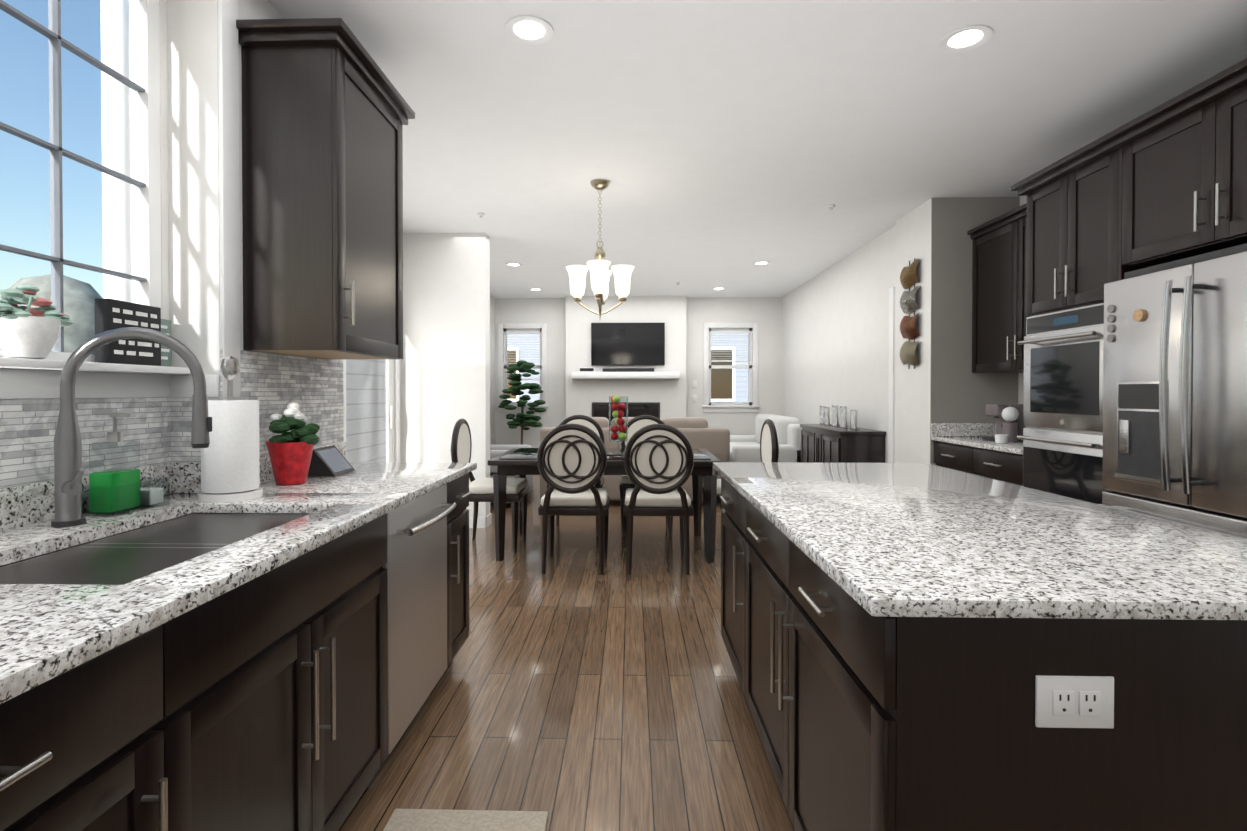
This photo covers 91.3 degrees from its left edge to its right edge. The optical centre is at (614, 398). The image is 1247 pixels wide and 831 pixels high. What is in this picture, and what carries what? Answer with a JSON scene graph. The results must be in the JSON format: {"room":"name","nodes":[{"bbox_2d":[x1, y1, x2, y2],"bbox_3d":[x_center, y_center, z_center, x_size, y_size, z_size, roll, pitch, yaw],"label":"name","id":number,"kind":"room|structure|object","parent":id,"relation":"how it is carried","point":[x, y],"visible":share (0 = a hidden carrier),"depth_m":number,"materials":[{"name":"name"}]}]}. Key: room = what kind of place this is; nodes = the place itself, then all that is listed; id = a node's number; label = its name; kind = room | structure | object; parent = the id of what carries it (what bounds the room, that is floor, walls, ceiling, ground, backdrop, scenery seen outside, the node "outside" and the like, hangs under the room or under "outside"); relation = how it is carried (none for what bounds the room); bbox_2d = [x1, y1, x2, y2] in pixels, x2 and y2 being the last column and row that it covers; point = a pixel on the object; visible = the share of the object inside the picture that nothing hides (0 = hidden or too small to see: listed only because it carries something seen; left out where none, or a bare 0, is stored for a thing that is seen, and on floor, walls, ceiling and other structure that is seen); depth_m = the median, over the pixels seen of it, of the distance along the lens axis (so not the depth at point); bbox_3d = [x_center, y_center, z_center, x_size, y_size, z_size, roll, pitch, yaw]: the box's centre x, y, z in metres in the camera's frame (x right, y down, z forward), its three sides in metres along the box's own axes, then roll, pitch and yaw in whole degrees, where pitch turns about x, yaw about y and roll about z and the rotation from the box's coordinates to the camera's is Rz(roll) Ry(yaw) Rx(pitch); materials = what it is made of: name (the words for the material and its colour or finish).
{"room":"dining room and kitchen","nodes":[
{"label":"dining room and kitchen","id":0,"kind":"room"},
{"bbox_2d":[0,0,169,399],"bbox_3d":[-1.569,-0.111,0.202,0.080,2.720,3.650,0,1,2],"label":"wall","id":1,"kind":"structure","parent":0,"point":[164,159],"depth_m":2.00,"materials":[{"name":"paint"}]},
{"bbox_2d":[0,0,240,398],"bbox_3d":[-1.440,-0.738,1.135,0.246,1.485,1.935,0,1,2],"label":"window","id":2,"kind":"structure","parent":1,"relation":"in","point":[22,378],"depth_m":1.94,"materials":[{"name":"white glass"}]},
{"bbox_2d":[0,285,72,358],"bbox_3d":[-1.439,-0.188,1.481,0.136,0.182,0.210,0,1,2],"label":"pot","id":3,"kind":"object","parent":2,"relation":"on","point":[27,332],"visible":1,"depth_m":1.46,"materials":[{"name":"white ceramic"}]},
{"bbox_2d":[94,298,160,365],"bbox_3d":[-1.449,-0.193,1.821,0.041,0.185,0.195,0,1,2],"label":"sign","id":4,"kind":"object","parent":2,"relation":"on","point":[111,314],"visible":0.75,"depth_m":1.79,"materials":[{"name":"black wood"}]},
{"bbox_2d":[161,319,171,366],"bbox_3d":[-1.464,-0.179,1.965,0.024,0.155,0.070,0,1,2],"label":"decorative sign","id":5,"kind":"object","parent":2,"relation":"on","point":[166,352],"visible":0.29,"depth_m":1.98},
{"bbox_2d":[167,0,341,397],"bbox_3d":[-1.428,-0.134,2.449,0.260,2.720,0.850,0,1,2],"label":"wall","id":6,"kind":"structure","parent":0,"point":[193,167],"depth_m":2.00,"materials":[{"name":"paint"}]},
{"bbox_2d":[0,348,343,487],"bbox_3d":[-1.423,0.035,0.723,0.178,0.378,4.296,0,1,2],"label":"backsplash","id":7,"kind":"structure","parent":6,"relation":"attached to","point":[158,430],"depth_m":1.95,"materials":[{"name":"grey tile"}]},
{"bbox_2d":[0,442,345,529],"bbox_3d":[-1.417,0.274,0.726,0.190,0.100,4.296,0,1,2],"label":"backsplash","id":8,"kind":"structure","parent":6,"relation":"attached to","point":[20,505],"depth_m":1.58,"materials":[{"name":"grey stone"}]},
{"bbox_2d":[236,18,414,359],"bbox_3d":[-1.107,-0.736,2.434,0.378,1.126,0.710,0,1,2],"label":"upper cabinet","id":9,"kind":"object","parent":6,"relation":"attached to","point":[327,112],"visible":0.94,"depth_m":2.13,"materials":[{"name":"brown wood"}]},
{"bbox_2d":[394,296,494,461],"bbox_3d":[-1.996,-0.173,6.216,0.060,2.720,6.650,0,1,2],"label":"wall","id":10,"kind":"structure","parent":0,"point":[492,370],"depth_m":9.31,"materials":[{"name":"paint"}]},
{"bbox_2d":[342,359,399,461],"bbox_3d":[-2.032,0.132,4.544,0.074,2.145,2.070,0,1,2],"label":"door frame","id":11,"kind":"structure","parent":10,"relation":"attached to","point":[387,375],"depth_m":5.28,"materials":[{"name":"white painted wood"}]},
{"bbox_2d":[401,233,489,516],"bbox_3d":[-1.614,-0.168,5.720,0.850,2.720,0.180,0,1,2],"label":"wall","id":12,"kind":"structure","parent":0,"point":[445,374],"depth_m":5.63,"materials":[{"name":"paint"}]},
{"bbox_2d":[469,516,487,527],"bbox_3d":[-1.581,1.143,5.637,0.802,0.100,0.012,0,1,2],"label":"baseboard","id":13,"kind":"structure","parent":12,"relation":"attached to","point":[484,522],"depth_m":5.62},
{"bbox_2d":[338,475,793,830],"bbox_3d":[0.544,1.260,3.986,5.260,0.100,11.300,0,1,2],"label":"floor","id":14,"kind":"structure","parent":0,"point":[573,690],"depth_m":2.46,"materials":[{"name":"brown wood"}]},
{"bbox_2d":[0,610,207,830],"bbox_3d":[-1.125,0.799,0.705,0.771,0.890,0.720,0,1,2],"label":"base cabinet","id":15,"kind":"object","parent":14,"relation":"on","point":[183,659],"depth_m":0.90,"materials":[{"name":"wood"}]},
{"bbox_2d":[0,510,387,830],"bbox_3d":[-1.106,0.792,1.429,0.771,0.890,0.968,0,1,2],"label":"base cabinet","id":16,"kind":"object","parent":14,"relation":"on","point":[296,657],"depth_m":1.40,"materials":[{"name":"wood"}]},
{"bbox_2d":[0,462,475,709],"bbox_3d":[-1.110,0.341,0.730,0.803,0.034,4.320,0,1,2],"label":"countertop","id":17,"kind":"structure","parent":16,"relation":"on","point":[49,631],"depth_m":1.15,"materials":[{"name":"white stone"}]},
{"bbox_2d":[82,413,169,515],"bbox_3d":[-1.378,0.176,1.718,0.110,0.274,0.185,0,1,2],"label":"soap caddy","id":18,"kind":"object","parent":17,"relation":"on","point":[112,491],"visible":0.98,"depth_m":1.67,"materials":[{"name":"clear plastic"}]},
{"bbox_2d":[51,327,211,526],"bbox_3d":[-1.244,0.065,1.541,0.312,0.499,0.229,0,1,2],"label":"faucet","id":19,"kind":"object","parent":17,"relation":"on","point":[69,470],"visible":1,"depth_m":1.52,"materials":[{"name":"metal"}]},
{"bbox_2d":[197,356,262,502],"bbox_3d":[-1.207,0.088,1.915,0.176,0.445,0.176,0,1,2],"label":"paper towel holder","id":20,"kind":"object","parent":17,"relation":"on","point":[230,467],"visible":0.96,"depth_m":1.86,"materials":[{"name":"white paper"}]},
{"bbox_2d":[265,402,319,484],"bbox_3d":[-1.164,0.161,2.210,0.184,0.294,0.160,0,1,2],"label":"flower pot","id":21,"kind":"object","parent":17,"relation":"on","point":[290,453],"visible":1,"depth_m":2.17,"materials":[{"name":"ceramic"}]},
{"bbox_2d":[308,445,354,475],"bbox_3d":[-1.167,0.251,2.489,0.140,0.108,0.175,0,1,2],"label":"smart display","id":22,"kind":"object","parent":17,"relation":"on","point":[329,461],"visible":0.84,"depth_m":2.44,"materials":[{"name":"plastic"}]},
{"bbox_2d":[366,484,456,788],"bbox_3d":[-0.948,0.785,2.216,0.653,0.886,0.606,0,1,2],"label":"dishwasher","id":23,"kind":"object","parent":14,"relation":"on","point":[415,565],"visible":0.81,"depth_m":2.13,"materials":[{"name":"metal"}]},
{"bbox_2d":[408,474,470,666],"bbox_3d":[-0.986,0.778,2.696,0.601,0.890,0.344,0,1,2],"label":"base cabinet","id":24,"kind":"object","parent":14,"relation":"on","point":[458,492],"depth_m":2.67,"materials":[{"name":"wood"}]},
{"bbox_2d":[383,809,548,830],"bbox_3d":[-0.436,1.230,1.386,0.460,0.014,0.850,0,1,2],"label":"kitchen mat","id":25,"kind":"object","parent":14,"relation":"on","point":[439,820],"visible":1,"depth_m":1.76,"materials":[{"name":"beige fabric"}]},
{"bbox_2d":[450,418,528,552],"bbox_3d":[-1.012,0.680,4.973,0.546,1.041,0.480,0,1,2],"label":"chair","id":26,"kind":"object","parent":14,"relation":"on","point":[482,490],"visible":0.77,"depth_m":4.85,"materials":[{"name":"white fabric"}]},
{"bbox_2d":[490,445,532,502],"bbox_3d":[-1.394,0.693,7.009,0.820,0.870,0.850,0,1,2],"label":"recliner armchair","id":27,"kind":"object","parent":14,"relation":"on","point":[496,450],"visible":0.06,"depth_m":7.15,"materials":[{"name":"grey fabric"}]},
{"bbox_2d":[498,360,545,444],"bbox_3d":[-1.380,0.291,9.075,0.741,1.732,0.556,0,1,2],"label":"potted plant","id":28,"kind":"object","parent":14,"relation":"on","point":[522,420],"visible":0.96,"depth_m":8.98,"materials":[{"name":"plant"}]},
{"bbox_2d":[537,424,609,574],"bbox_3d":[-0.285,0.686,4.390,0.480,1.041,0.546,0,1,2],"label":"dining chair","id":29,"kind":"object","parent":14,"relation":"on","point":[572,461],"visible":1,"depth_m":4.13,"materials":[{"name":"brown wood"}]},
{"bbox_2d":[547,415,604,535],"bbox_3d":[-0.343,0.674,5.557,0.480,1.041,0.546,0,1,2],"label":"dining chair","id":30,"kind":"object","parent":14,"relation":"on","point":[591,423],"visible":0.21,"depth_m":5.77,"materials":[{"name":"brown wood"}]},
{"bbox_2d":[488,448,721,562],"bbox_3d":[-0.065,0.820,4.948,1.710,0.760,1.000,0,1,2],"label":"dining table","id":31,"kind":"object","parent":14,"relation":"on","point":[519,462],"visible":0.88,"depth_m":4.52,"materials":[{"name":"brown wood"}]},
{"bbox_2d":[609,396,627,452],"bbox_3d":[0.030,0.206,4.939,0.156,0.466,0.156,0,1,2],"label":"vase","id":32,"kind":"object","parent":31,"relation":"on","point":[619,415],"visible":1,"depth_m":4.91,"materials":[{"name":"clear glass"}]},
{"bbox_2d":[540,417,729,505],"bbox_3d":[0.231,0.692,7.180,2.100,0.970,0.980,0,1,2],"label":"sofa","id":33,"kind":"object","parent":14,"relation":"on","point":[698,432],"visible":0.23,"depth_m":6.70,"materials":[{"name":"beige fabric"}]},
{"bbox_2d":[619,415,672,536],"bbox_3d":[0.286,0.674,5.540,0.480,1.041,0.546,0,1,2],"label":"dining chair","id":34,"kind":"object","parent":14,"relation":"on","point":[635,424],"visible":0.27,"depth_m":5.72,"materials":[{"name":"brown wood"}]},
{"bbox_2d":[623,424,693,574],"bbox_3d":[0.305,0.686,4.374,0.480,1.041,0.546,0,1,2],"label":"dining chair","id":35,"kind":"object","parent":14,"relation":"on","point":[658,459],"visible":1,"depth_m":4.12,"materials":[{"name":"brown wood"}]},
{"bbox_2d":[720,474,736,674],"bbox_3d":[0.964,0.780,2.516,0.950,0.890,0.676,0,1,2],"label":"base cabinet","id":36,"kind":"object","parent":14,"relation":"on","point":[728,496],"depth_m":2.64,"materials":[{"name":"wood"}]},
{"bbox_2d":[702,419,778,553],"bbox_3d":[1.003,0.681,4.918,0.546,1.041,0.480,0,1,2],"label":"chair","id":37,"kind":"object","parent":14,"relation":"on","point":[769,447],"visible":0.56,"depth_m":4.80,"materials":[{"name":"beige fabric"}]},
{"bbox_2d":[730,414,801,462],"bbox_3d":[1.841,0.694,7.897,0.920,0.950,1.800,0,1,2],"label":"sofa","id":38,"kind":"object","parent":14,"relation":"on","point":[744,448],"visible":0.31,"depth_m":7.08,"materials":[{"name":"fabric"}]},
{"bbox_2d":[812,428,815,462],"bbox_3d":[2.284,0.757,6.234,0.416,0.860,0.352,0,1,2],"label":"base cabinet","id":39,"kind":"object","parent":14,"relation":"on","point":[813,429],"depth_m":6.39,"materials":[{"name":"brown wood"}]},
{"bbox_2d":[838,406,848,428],"bbox_3d":[2.259,0.183,5.963,0.061,0.221,0.172,0,1,2],"label":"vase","id":40,"kind":"object","parent":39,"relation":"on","point":[843,409],"depth_m":5.95,"materials":[{"name":"clear glass"}]},
{"bbox_2d":[800,424,839,462],"bbox_3d":[2.294,0.753,6.586,0.416,0.860,0.596,0,1,2],"label":"base cabinet","id":41,"kind":"object","parent":14,"relation":"on","point":[806,432],"depth_m":6.64,"materials":[{"name":"brown wood"}]},
{"bbox_2d":[820,406,822,424],"bbox_3d":[2.305,0.182,6.698,0.061,0.209,0.163,0,1,2],"label":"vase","id":42,"kind":"object","parent":41,"relation":"on","point":[821,407],"depth_m":6.71,"materials":[{"name":"clear glass"}]},
{"bbox_2d":[823,406,829,425],"bbox_3d":[2.275,0.187,6.466,0.061,0.203,0.158,0,1,2],"label":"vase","id":43,"kind":"object","parent":41,"relation":"on","point":[824,416],"depth_m":6.46,"materials":[{"name":"clear glass"}]},
{"bbox_2d":[830,405,837,427],"bbox_3d":[2.270,0.180,6.216,0.061,0.223,0.174,0,1,2],"label":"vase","id":44,"kind":"object","parent":41,"relation":"on","point":[834,408],"depth_m":6.21,"materials":[{"name":"clear glass"}]},
{"bbox_2d":[816,428,885,462],"bbox_3d":[2.275,0.761,5.883,0.416,0.860,0.597,0,1,2],"label":"sideboard","id":45,"kind":"object","parent":14,"relation":"on","point":[824,444],"depth_m":5.58,"materials":[{"name":"brown wood"}]},
{"bbox_2d":[850,410,856,430],"bbox_3d":[2.275,0.200,5.744,0.061,0.192,0.150,0,1,2],"label":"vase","id":46,"kind":"object","parent":45,"relation":"on","point":[853,413],"depth_m":5.73,"materials":[{"name":"clear glass"}]},
{"bbox_2d":[934,442,962,471],"bbox_3d":[2.718,0.761,4.313,0.628,0.890,0.593,0,1,2],"label":"base cabinet","id":47,"kind":"object","parent":14,"relation":"on","point":[946,455],"depth_m":4.40,"materials":[{"name":"brown wood"}]},
{"bbox_2d":[963,446,1014,483],"bbox_3d":[2.705,0.766,3.839,0.628,0.890,0.594,0,1,2],"label":"base cabinet","id":48,"kind":"object","parent":14,"relation":"on","point":[992,464],"depth_m":3.89,"materials":[{"name":"brown wood"}]},
{"bbox_2d":[931,434,1014,453],"bbox_3d":[2.702,0.303,4.073,0.648,0.030,1.066,0,1,2],"label":"countertop","id":49,"kind":"structure","parent":48,"relation":"on","point":[1008,448],"depth_m":4.08,"materials":[{"name":"grey stone"}]},
{"bbox_2d":[995,434,1007,442],"bbox_3d":[2.525,0.262,3.982,0.076,0.055,0.076,0,1,2],"label":"coffee cup","id":50,"kind":"object","parent":49,"relation":"on","point":[1001,438],"visible":1,"depth_m":3.96,"materials":[{"name":"white ceramic"}]},
{"bbox_2d":[982,404,1025,441],"bbox_3d":[2.730,0.162,4.163,0.300,0.250,0.265,0,1,2],"label":"coffee machine","id":51,"kind":"object","parent":49,"relation":"on","point":[1009,420],"visible":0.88,"depth_m":4.13,"materials":[{"name":"plastic"}]},
{"bbox_2d":[737,494,1246,830],"bbox_3d":[0.941,0.789,1.651,0.950,0.890,1.293,0,1,2],"label":"base cabinet","id":52,"kind":"object","parent":14,"relation":"on","point":[897,638],"depth_m":1.01,"materials":[{"name":"wood"}]},
{"bbox_2d":[713,462,1246,621],"bbox_3d":[0.938,0.326,1.925,1.000,0.030,1.920,0,1,2],"label":"countertop","id":53,"kind":"structure","parent":52,"relation":"on","point":[904,542],"depth_m":1.29,"materials":[{"name":"white stone"}]},
{"bbox_2d":[1035,675,1113,727],"bbox_3d":[0.756,0.498,1.001,0.125,0.085,0.009,0,1,2],"label":"outlet","id":54,"kind":"object","parent":52,"relation":"attached to","point":[1074,701],"visible":1,"depth_m":1.00,"materials":[{"name":"white plastic"}]},
{"bbox_2d":[1015,134,1133,503],"bbox_3d":[2.677,0.000,3.190,0.650,2.435,0.690,0,1,2],"label":"tall cabinet","id":55,"kind":"object","parent":14,"relation":"on","point":[1069,219],"depth_m":3.18,"materials":[{"name":"brown wood"}]},
{"bbox_2d":[1099,243,1246,539],"bbox_3d":[2.579,0.316,2.395,0.783,1.780,0.902,0,1,2],"label":"fridge","id":56,"kind":"object","parent":14,"relation":"on","point":[1175,394],"visible":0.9,"depth_m":2.43,"materials":[{"name":"metal"}]},
{"bbox_2d":[566,296,685,419],"bbox_3d":[0.171,-0.207,9.393,1.840,2.720,0.180,0,1,2],"label":"wall","id":57,"kind":"structure","parent":0,"point":[582,395],"depth_m":9.30,"materials":[{"name":"paint"}]},
{"bbox_2d":[592,402,659,426],"bbox_3d":[0.168,0.265,9.295,1.040,0.420,0.022,0,1,2],"label":"fireplace insert","id":58,"kind":"object","parent":57,"relation":"attached to","point":[601,409],"visible":0.54,"depth_m":9.28,"materials":[{"name":"metal"}]},
{"bbox_2d":[572,372,679,378],"bbox_3d":[0.163,-0.355,9.200,1.615,0.100,0.200,0,1,2],"label":"mantel shelf","id":59,"kind":"object","parent":57,"relation":"attached to","point":[625,375],"visible":1,"depth_m":9.10,"materials":[{"name":"white wood"}]},
{"bbox_2d":[579,367,594,371],"bbox_3d":[-0.424,-0.440,9.224,0.240,0.070,0.022,0,1,2],"label":"blessed sign","id":60,"kind":"object","parent":59,"relation":"on","point":[586,369],"visible":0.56,"depth_m":9.21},
{"bbox_2d":[603,368,653,371],"bbox_3d":[0.206,-0.432,9.208,0.780,0.054,0.080,0,1,2],"label":"soundbar","id":61,"kind":"object","parent":59,"relation":"on","point":[628,369],"visible":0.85,"depth_m":9.17,"materials":[{"name":"plastic"}]},
{"bbox_2d":[591,323,664,365],"bbox_3d":[0.201,-0.830,9.270,1.115,0.650,0.047,0,1,2],"label":"tv","id":62,"kind":"object","parent":57,"relation":"attached to","point":[627,344],"visible":0.98,"depth_m":9.25,"materials":[{"name":"plastic"}]},
{"bbox_2d":[495,297,781,447],"bbox_3d":[0.401,-0.208,9.552,4.670,2.720,0.150,0,1,2],"label":"wall","id":63,"kind":"structure","parent":0,"point":[765,313],"depth_m":9.45,"materials":[{"name":"paint"}]},
{"bbox_2d":[496,323,547,411],"bbox_3d":[-1.440,-0.483,9.554,0.810,1.390,0.160,0,1,2],"label":"window","id":64,"kind":"structure","parent":63,"relation":"in","point":[542,366],"depth_m":9.52,"materials":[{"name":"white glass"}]},
{"bbox_2d":[692,381,696,387],"bbox_3d":[1.238,-0.225,9.451,0.070,0.115,0.005,0,1,2],"label":"electrical outlet","id":65,"kind":"object","parent":63,"relation":"attached to","point":[694,385],"depth_m":9.45,"materials":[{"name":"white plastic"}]},
{"bbox_2d":[692,395,696,401],"bbox_3d":[1.238,-0.005,9.453,0.070,0.115,0.005,0,1,2],"label":"electrical outlet","id":66,"kind":"object","parent":63,"relation":"attached to","point":[694,397],"depth_m":9.45,"materials":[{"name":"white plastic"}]},
{"bbox_2d":[702,323,759,412],"bbox_3d":[1.794,-0.482,9.466,0.880,1.390,0.160,0,1,2],"label":"window","id":67,"kind":"structure","parent":63,"relation":"in","point":[708,406],"depth_m":9.43,"materials":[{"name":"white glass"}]},
{"bbox_2d":[267,0,1246,297],"bbox_3d":[0.544,-1.560,3.957,5.260,0.100,11.300,0,1,2],"label":"ceiling","id":68,"kind":"structure","parent":0,"point":[727,144],"depth_m":3.20,"materials":[{"name":"paint"}]},
{"bbox_2d":[477,212,484,217],"bbox_3d":[-1.098,-1.503,5.002,0.060,0.034,0.060,0,1,2],"label":"detector","id":69,"kind":"object","parent":68,"relation":"attached to","point":[480,214],"visible":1,"depth_m":4.99,"materials":[{"name":"white plastic"}]},
{"bbox_2d":[505,263,521,266],"bbox_3d":[-1.164,-1.538,7.004,0.196,0.006,0.196,0,1,2],"label":"recessed light","id":70,"kind":"object","parent":68,"relation":"in","point":[513,264],"visible":1,"depth_m":6.99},
{"bbox_2d":[505,15,553,44],"bbox_3d":[-0.346,-1.491,2.471,0.196,0.006,0.196,0,1,2],"label":"recessed light","id":71,"kind":"object","parent":68,"relation":"in","point":[527,30],"visible":1,"depth_m":2.47,"materials":[{"name":"white plastic"}]},
{"bbox_2d":[566,179,633,318],"bbox_3d":[-0.103,-1.030,4.260,0.385,0.964,0.385,-1,1,-43],"label":"chandelier","id":72,"kind":"object","parent":68,"relation":"hanging from","point":[600,272],"visible":1,"depth_m":4.21,"materials":[{"name":"white glass"}]},
{"bbox_2d":[753,261,769,265],"bbox_3d":[1.665,-1.538,6.928,0.196,0.006,0.196,0,1,2],"label":"recessed light","id":73,"kind":"object","parent":68,"relation":"in","point":[761,263],"visible":1,"depth_m":6.94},
{"bbox_2d":[827,204,834,209],"bbox_3d":[1.697,-1.501,4.786,0.060,0.034,0.060,0,1,2],"label":"detector","id":74,"kind":"object","parent":68,"relation":"attached to","point":[830,206],"visible":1,"depth_m":4.78,"materials":[{"name":"white plastic"}]},
{"bbox_2d":[939,25,992,52],"bbox_3d":[1.456,-1.492,2.532,0.196,0.006,0.196,0,1,2],"label":"recessed light","id":75,"kind":"object","parent":68,"relation":"in","point":[965,39],"visible":1,"depth_m":2.53,"materials":[{"name":"white plastic"}]},
{"bbox_2d":[782,226,894,462],"bbox_3d":[2.601,-0.185,7.332,0.150,2.720,4.170,0,1,2],"label":"wall","id":76,"kind":"structure","parent":0,"point":[835,334],"depth_m":6.69,"materials":[{"name":"paint"}]},
{"bbox_2d":[894,199,930,463],"bbox_3d":[2.476,-0.160,4.934,0.150,2.720,0.630,0,1,2],"label":"wall","id":77,"kind":"structure","parent":0,"point":[912,384],"depth_m":4.86,"materials":[{"name":"paint"}]},
{"bbox_2d":[888,287,894,462],"bbox_3d":[2.400,0.119,4.979,0.024,2.160,0.730,0,1,2],"label":"door frame","id":78,"kind":"structure","parent":77,"relation":"attached to","point":[891,377],"depth_m":5.28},
{"bbox_2d":[899,258,919,368],"bbox_3d":[2.363,-0.680,4.897,0.058,0.880,0.280,0,1,2],"label":"art","id":79,"kind":"object","parent":77,"relation":"attached to","point":[908,302],"visible":0.98,"depth_m":4.87,"materials":[{"name":"plastic"}]},
{"bbox_2d":[930,197,1019,464],"bbox_3d":[2.794,-0.157,4.681,0.800,2.720,0.160,0,1,2],"label":"wall","id":80,"kind":"structure","parent":0,"point":[960,392],"depth_m":4.60,"materials":[{"name":"beige paint"}]},
{"bbox_2d":[931,423,995,437],"bbox_3d":[2.706,0.233,4.595,0.628,0.100,0.020,0,1,2],"label":"backsplash","id":81,"kind":"structure","parent":80,"relation":"attached to","point":[953,430],"depth_m":4.59,"materials":[{"name":"grey stone"}]},
{"bbox_2d":[1018,196,1026,403],"bbox_3d":[3.031,-0.123,1.423,0.150,2.720,6.340,0,1,2],"label":"wall","id":82,"kind":"structure","parent":0,"point":[1023,200],"depth_m":4.56,"materials":[{"name":"paint"}]},
{"bbox_2d":[971,210,1018,372],"bbox_3d":[2.852,-0.709,4.058,0.348,1.036,1.066,0,1,2],"label":"upper cabinet","id":83,"kind":"object","parent":82,"relation":"attached to","point":[995,248],"depth_m":4.30,"materials":[{"name":"brown wood"}]},
{"bbox_2d":[1119,70,1246,269],"bbox_3d":[2.666,-0.912,2.380,0.628,0.595,0.910,0,1,2],"label":"upper cabinet","id":84,"kind":"object","parent":82,"relation":"attached to","point":[1166,182],"depth_m":2.51,"materials":[{"name":"brown wood"}]},
{"label":"outside","id":85,"kind":"structure","parent":0,"visible":0},
{"bbox_3d":[0.408,1.593,20.000,120.000,0.100,120.000,0,1,2],"label":"ground","id":86,"kind":"structure","parent":85,"visible":0},
{"bbox_2d":[0,274,101,353],"bbox_3d":[-53.568,-3.248,45.083,32.740,19.257,75.191,0,1,2],"label":"trees","id":87,"kind":"object","parent":86,"relation":"on","point":[83,313],"depth_m":59.07,"materials":[{"name":"green plant"}]},
{"bbox_2d":[100,0,131,302],"bbox_3d":[-1.901,-1.273,2.325,0.090,7.000,0.090,0,1,2],"label":"post","id":88,"kind":"object","parent":86,"relation":"on","point":[116,230],"depth_m":2.29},
{"bbox_2d":[346,359,385,461],"bbox_3d":[-2.790,-0.823,7.156,0.100,6.000,3.800,0,1,2],"label":"neighbor siding","id":89,"kind":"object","parent":86,"relation":"on","point":[353,401],"depth_m":6.66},
{"bbox_2d":[507,333,747,401],"bbox_3d":[1.339,-2.680,17.394,22.000,8.500,1.070,0,1,2],"label":"house","id":90,"kind":"structure","parent":86,"relation":"on","point":[732,384],"depth_m":16.89,"materials":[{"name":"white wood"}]}
]}

